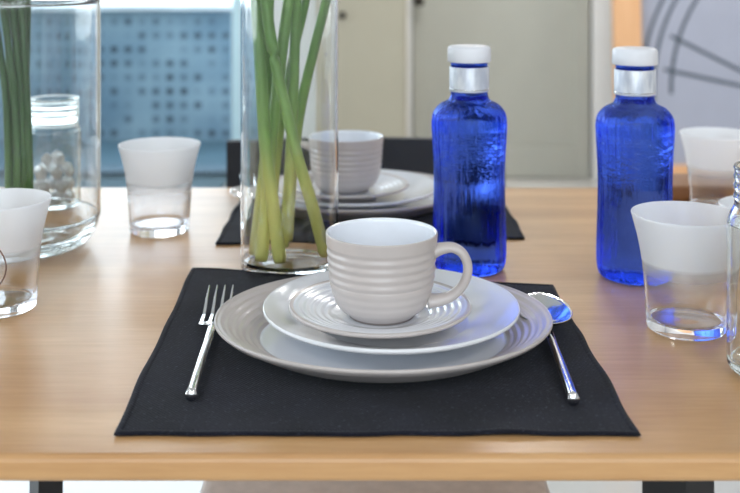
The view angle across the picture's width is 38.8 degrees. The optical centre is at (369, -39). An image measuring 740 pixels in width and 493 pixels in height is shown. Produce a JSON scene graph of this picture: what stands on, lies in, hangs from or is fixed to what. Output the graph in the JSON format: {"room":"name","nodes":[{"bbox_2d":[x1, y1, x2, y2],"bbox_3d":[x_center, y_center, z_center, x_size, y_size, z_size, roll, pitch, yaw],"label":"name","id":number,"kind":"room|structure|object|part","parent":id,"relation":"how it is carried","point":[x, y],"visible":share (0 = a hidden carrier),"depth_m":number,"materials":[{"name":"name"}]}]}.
{"room":"dining room","nodes":[
{"label":"dining room","id":0,"kind":"room"},
{"bbox_2d":[0,176,739,492],"bbox_3d":[0.100,1.131,1.320,7.400,0.100,8.240,0,0,0],"label":"floor","id":1,"kind":"structure","parent":0,"point":[511,182],"depth_m":2.16,"materials":[{"name":"white"}]},
{"bbox_2d":[101,177,226,187],"bbox_3d":[-1.900,1.075,4.780,2.400,0.012,0.840,0,0,0],"label":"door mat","id":2,"kind":"object","parent":1,"relation":"on","point":[106,182],"visible":0.02,"depth_m":5.08,"materials":[{"name":"blue"}]},
{"bbox_2d":[0,188,739,492],"bbox_3d":[0.000,0.706,1.122,1.900,0.750,0.838,0,0,0],"label":"dining table","id":3,"kind":"object","parent":1,"relation":"on","point":[71,365],"visible":0.46,"depth_m":0.82,"materials":[{"name":"brown wood"}]},
{"bbox_2d":[0,250,6,283],"bbox_3d":[-0.361,0.285,0.925,0.082,0.091,0.032,0,0,0],"label":"wire stand","id":4,"kind":"object","parent":3,"relation":"on","point":[0,250],"visible":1,"depth_m":0.92,"materials":[{"name":"metal"}]},
{"bbox_2d":[0,188,51,318],"bbox_3d":[-0.354,0.279,1.003,0.097,0.104,0.097,0,0,44],"label":"tumbler","id":5,"kind":"object","parent":3,"relation":"on","point":[23,211],"visible":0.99,"depth_m":0.98,"materials":[{"name":"white glass"}]},
{"bbox_3d":[-0.335,0.716,1.080,0.035,0.731,0.047,0,0,34],"label":"leg","id":6,"kind":"part","parent":3,"relation":"part of","materials":[{"name":"black metal"}]},
{"bbox_2d":[0,0,100,258],"bbox_3d":[-0.404,0.158,1.212,0.181,0.344,0.181,0,0,-15],"label":"glass jar","id":7,"kind":"object","parent":3,"relation":"on","point":[50,50],"visible":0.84,"depth_m":1.15,"materials":[{"name":"clear glass"}]},
{"bbox_2d":[118,137,200,237],"bbox_3d":[-0.259,0.277,1.290,0.100,0.107,0.100,0,0,-27],"label":"tumbler","id":8,"kind":"object","parent":3,"relation":"on","point":[159,171],"visible":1,"depth_m":1.26,"materials":[{"name":"white glass"}]},
{"bbox_2d":[241,0,338,278],"bbox_3d":[-0.087,0.175,1.140,0.106,0.310,0.106,0,0,0],"label":"glass vase","id":9,"kind":"object","parent":3,"relation":"on","point":[290,48],"visible":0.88,"depth_m":1.09,"materials":[{"name":"clear glass"}]},
{"bbox_2d":[215,201,524,244],"bbox_3d":[0.002,0.329,1.371,0.370,0.004,0.297,0,0,0],"label":"placemat","id":10,"kind":"object","parent":3,"relation":"on","point":[230,234],"visible":0.09,"depth_m":1.30,"materials":[{"name":"fabric"}]},
{"bbox_2d":[230,172,240,200],"bbox_3d":[-0.176,0.319,1.487,0.050,0.017,0.215,0,0,-10],"label":"spoon","id":11,"kind":"object","parent":10,"relation":"on","point":[236,191],"visible":0.2,"depth_m":1.44,"materials":[{"name":"metal"}]},
{"bbox_2d":[230,186,240,200],"bbox_3d":[-0.164,0.318,1.422,0.050,0.014,0.082,0,0,-10],"label":"bowl","id":12,"kind":"object","parent":11,"relation":"on","point":[236,191],"depth_m":1.44,"materials":[{"name":"metal"}]},
{"bbox_2d":[339,170,433,221],"bbox_3d":[-0.018,0.316,1.408,0.294,0.025,0.260,0,0,0],"label":"dinner plate","id":13,"kind":"object","parent":10,"relation":"on","point":[417,208],"visible":0.2,"depth_m":1.30,"materials":[{"name":"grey ceramic"}]},
{"bbox_2d":[339,169,433,209],"bbox_3d":[-0.020,0.310,1.400,0.223,0.025,0.223,0,0,-29],"label":"plate","id":14,"kind":"object","parent":13,"relation":"on","point":[420,187],"visible":0.26,"depth_m":1.38,"materials":[{"name":"white ceramic"}]},
{"bbox_2d":[339,173,408,202],"bbox_3d":[-0.027,0.302,1.388,0.156,0.019,0.156,0,0,14],"label":"saucer","id":15,"kind":"object","parent":14,"relation":"on","point":[386,184],"visible":0.45,"depth_m":1.37,"materials":[{"name":"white ceramic"}]},
{"bbox_2d":[339,130,383,193],"bbox_3d":[-0.036,0.267,1.397,0.112,0.071,0.096,0,0,40],"label":"coffee cup","id":16,"kind":"object","parent":15,"relation":"on","point":[360,152],"visible":0.6,"depth_m":1.35,"materials":[{"name":"beige ceramic"}]},
{"bbox_2d":[114,267,640,436],"bbox_3d":[-0.001,0.329,0.928,0.381,0.004,0.399,0,0,0],"label":"placemat","id":17,"kind":"object","parent":3,"relation":"on","point":[240,394],"visible":0.54,"depth_m":0.79,"materials":[{"name":"fabric"}]},
{"bbox_2d":[185,285,233,401],"bbox_3d":[-0.137,0.317,0.890,0.026,0.020,0.219,0,0,-2],"label":"fork","id":18,"kind":"object","parent":17,"relation":"on","point":[193,387],"visible":0.81,"depth_m":0.87,"materials":[{"name":"metal"}]},
{"bbox_3d":[-0.136,0.322,0.851,0.009,0.010,0.141,0,0,-2],"label":"handle","id":19,"kind":"part","parent":18,"relation":"part of","materials":[{"name":"metal"}]},
{"bbox_2d":[214,274,552,382],"bbox_3d":[0.011,0.316,0.906,0.294,0.025,0.260,0,0,0],"label":"dinner plate","id":20,"kind":"object","parent":17,"relation":"on","point":[240,321],"visible":0.39,"depth_m":0.86,"materials":[{"name":"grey ceramic"}]},
{"bbox_2d":[263,269,519,354],"bbox_3d":[0.018,0.310,0.916,0.223,0.025,0.223,0,0,29],"label":"plate","id":21,"kind":"object","parent":20,"relation":"on","point":[495,310],"visible":0.44,"depth_m":0.88,"materials":[{"name":"white ceramic"}]},
{"bbox_2d":[289,280,471,338],"bbox_3d":[0.009,0.302,0.902,0.156,0.019,0.156,0,0,14],"label":"saucer","id":22,"kind":"object","parent":21,"relation":"on","point":[315,306],"visible":0.48,"depth_m":0.88,"materials":[{"name":"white ceramic"}]},
{"bbox_2d":[326,218,472,325],"bbox_3d":[0.016,0.267,0.894,0.112,0.071,0.096,0,0,44],"label":"coffee cup","id":23,"kind":"object","parent":22,"relation":"on","point":[382,270],"visible":1,"depth_m":0.87,"materials":[{"name":"beige ceramic"}]},
{"bbox_3d":[0.068,0.267,0.892,0.038,0.057,0.017,0,0,8],"label":"handle","id":24,"kind":"part","parent":23,"relation":"part of","materials":[{"name":"beige ceramic"}]},
{"bbox_2d":[520,292,579,405],"bbox_3d":[0.154,0.319,0.880,0.050,0.017,0.215,0,0,2],"label":"spoon","id":25,"kind":"object","parent":17,"relation":"on","point":[560,311],"visible":0.62,"depth_m":0.89,"materials":[{"name":"metal"}]},
{"bbox_2d":[520,292,572,325],"bbox_3d":[0.156,0.318,0.946,0.050,0.014,0.082,0,0,2],"label":"bowl","id":26,"kind":"object","parent":25,"relation":"on","point":[560,311],"depth_m":0.96,"materials":[{"name":"metal"}]},
{"bbox_3d":[0.152,0.322,0.841,0.009,0.010,0.137,0,0,2],"label":"handle","id":27,"kind":"part","parent":25,"relation":"part of","materials":[{"name":"metal"}]},
{"bbox_2d":[431,44,506,276],"bbox_3d":[0.107,0.210,1.130,0.081,0.240,0.081,0,0,6],"label":"water bottle","id":28,"kind":"object","parent":3,"relation":"on","point":[469,129],"visible":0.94,"depth_m":1.10,"materials":[{"name":"blue glass"}]},
{"bbox_2d":[595,46,674,285],"bbox_3d":[0.278,0.210,1.102,0.081,0.240,0.081,0,0,18],"label":"water bottle","id":29,"kind":"object","parent":3,"relation":"on","point":[635,135],"visible":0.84,"depth_m":1.07,"materials":[{"name":"blue glass"}]},
{"bbox_3d":[0.317,0.716,1.080,0.061,0.731,0.042,0,0,34],"label":"leg","id":30,"kind":"part","parent":3,"relation":"part of","materials":[{"name":"black metal"}]},
{"bbox_2d":[631,201,730,340],"bbox_3d":[0.285,0.279,0.947,0.097,0.104,0.097,0,0,39],"label":"tumbler","id":31,"kind":"object","parent":3,"relation":"on","point":[682,244],"visible":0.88,"depth_m":0.92,"materials":[{"name":"white glass"}]},
{"bbox_2d":[673,173,689,200],"bbox_3d":[0.487,0.320,1.488,0.150,0.022,0.090,0,0,0],"label":"wooden board","id":32,"kind":"object","parent":3,"relation":"on","point":[680,180],"visible":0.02,"depth_m":1.44,"materials":[{"name":"brown wood"}]},
{"bbox_2d":[679,127,739,204],"bbox_3d":[0.460,0.279,1.390,0.100,0.104,0.100,0,0,-44],"label":"tumbler","id":33,"kind":"object","parent":3,"relation":"on","point":[711,153],"visible":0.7,"depth_m":1.36,"materials":[{"name":"white glass"}]},
{"bbox_2d":[718,196,733,208],"bbox_3d":[0.440,0.300,1.166,0.102,0.061,0.102,0,0,0],"label":"bowl","id":34,"kind":"object","parent":3,"relation":"on","point":[728,201],"visible":0.14,"depth_m":1.20,"materials":[{"name":"white ceramic"}]},
{"bbox_2d":[726,161,739,375],"bbox_3d":[0.327,0.247,0.842,0.077,0.166,0.077,0,0,0],"label":"mason jar","id":35,"kind":"object","parent":3,"relation":"on","point":[733,219],"visible":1,"depth_m":0.84,"materials":[{"name":"clear glass"}]},
{"bbox_2d":[339,0,406,136],"bbox_3d":[-0.001,0.005,5.030,0.342,2.149,0.415,0,0,0],"label":"tall cabinet","id":36,"kind":"object","parent":1,"relation":"on","point":[372,33],"visible":0.77,"depth_m":4.86,"materials":[{"name":"paint"}]},
{"bbox_3d":[-0.128,0.248,4.841,0.035,0.035,0.036,0,0,0],"label":"knob","id":37,"kind":"part","parent":36,"relation":"part of","materials":[{"name":"grey metal"}]},
{"bbox_2d":[200,137,549,492],"bbox_3d":[0.002,0.684,1.445,0.455,0.799,0.514,0,0,0],"label":"dining chair","id":38,"kind":"object","parent":1,"relation":"on","point":[411,154],"visible":0.03,"depth_m":1.26,"materials":[{"name":"fabric"}]},
{"bbox_3d":[-0.007,0.383,1.678,0.438,0.197,0.048,0,0,0],"label":"backrest","id":39,"kind":"part","parent":38,"relation":"part of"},
{"bbox_3d":[0.006,0.648,1.400,0.424,0.045,0.400,0,0,0],"label":"seat","id":40,"kind":"part","parent":38,"relation":"part of","materials":[{"name":"fabric"}]},
{"bbox_2d":[611,0,739,172],"bbox_3d":[2.228,0.013,5.021,2.143,2.145,0.261,0,0,0],"label":"framed picture","id":41,"kind":"object","parent":1,"relation":"on","point":[697,42],"visible":0.6,"depth_m":4.97,"materials":[{"name":"paper"}]},
{"bbox_3d":[2.228,1.019,4.926,1.887,0.128,0.060,0,-5,0],"label":"frame rail","id":42,"kind":"part","parent":41,"relation":"part of","materials":[{"name":"brown wood"}]},
{"bbox_2d":[412,0,591,176],"bbox_3d":[0.100,-0.269,5.340,7.400,2.700,0.200,0,0,0],"label":"wall","id":43,"kind":"structure","parent":0,"point":[412,0],"depth_m":5.29,"materials":[{"name":"beige paint"}]},
{"bbox_2d":[101,168,226,176],"bbox_3d":[-1.820,1.075,5.338,2.360,0.012,0.215,0,0,0],"label":"trim","id":44,"kind":"structure","parent":43,"relation":"attached to","point":[114,170],"depth_m":5.32,"materials":[{"name":"blue"}]},
{"bbox_2d":[103,0,240,174],"bbox_3d":[-1.820,-0.169,5.295,2.360,2.500,0.070,0,0,0],"label":"window","id":45,"kind":"structure","parent":43,"relation":"in","point":[236,4],"depth_m":5.26,"materials":[{"name":"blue glass"}]},
{"bbox_2d":[407,0,411,136],"bbox_3d":[0.193,-0.019,5.229,0.029,2.200,0.022,0,0,0],"label":"trim","id":46,"kind":"structure","parent":43,"relation":"attached to","point":[409,2],"depth_m":5.22,"materials":[{"name":"white paint"}]},
{"bbox_2d":[413,0,589,176],"bbox_3d":[0.655,0.039,5.231,0.880,2.076,0.118,0,0,0],"label":"door","id":47,"kind":"structure","parent":43,"relation":"in","point":[539,66],"depth_m":5.25,"materials":[{"name":"paint"}]},
{"bbox_3d":[0.243,0.196,5.204,0.053,0.053,0.063,0,0,0],"label":"knob","id":48,"kind":"part","parent":47,"relation":"part of","materials":[{"name":"black metal"}]},
{"bbox_2d":[592,0,613,178],"bbox_3d":[1.165,-0.019,5.229,0.114,2.200,0.022,0,0,0],"label":"trim","id":49,"kind":"structure","parent":43,"relation":"attached to","point":[602,66],"depth_m":5.22,"materials":[{"name":"white paint"}]},
{"label":"outside","id":50,"kind":"structure","parent":0,"visible":0},
{"bbox_2d":[101,0,231,167],"bbox_3d":[-2.500,1.151,8.000,23.000,0.100,44.000,0,0,0],"label":"ground","id":51,"kind":"structure","parent":50,"point":[211,153],"depth_m":6.12,"materials":[{"name":"blue"}]},
{"bbox_2d":[101,3,231,139],"bbox_3d":[-4.000,0.682,6.560,9.040,0.837,0.240,0,0,0],"label":"wall","id":52,"kind":"structure","parent":51,"relation":"on","point":[166,68],"depth_m":6.47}
]}

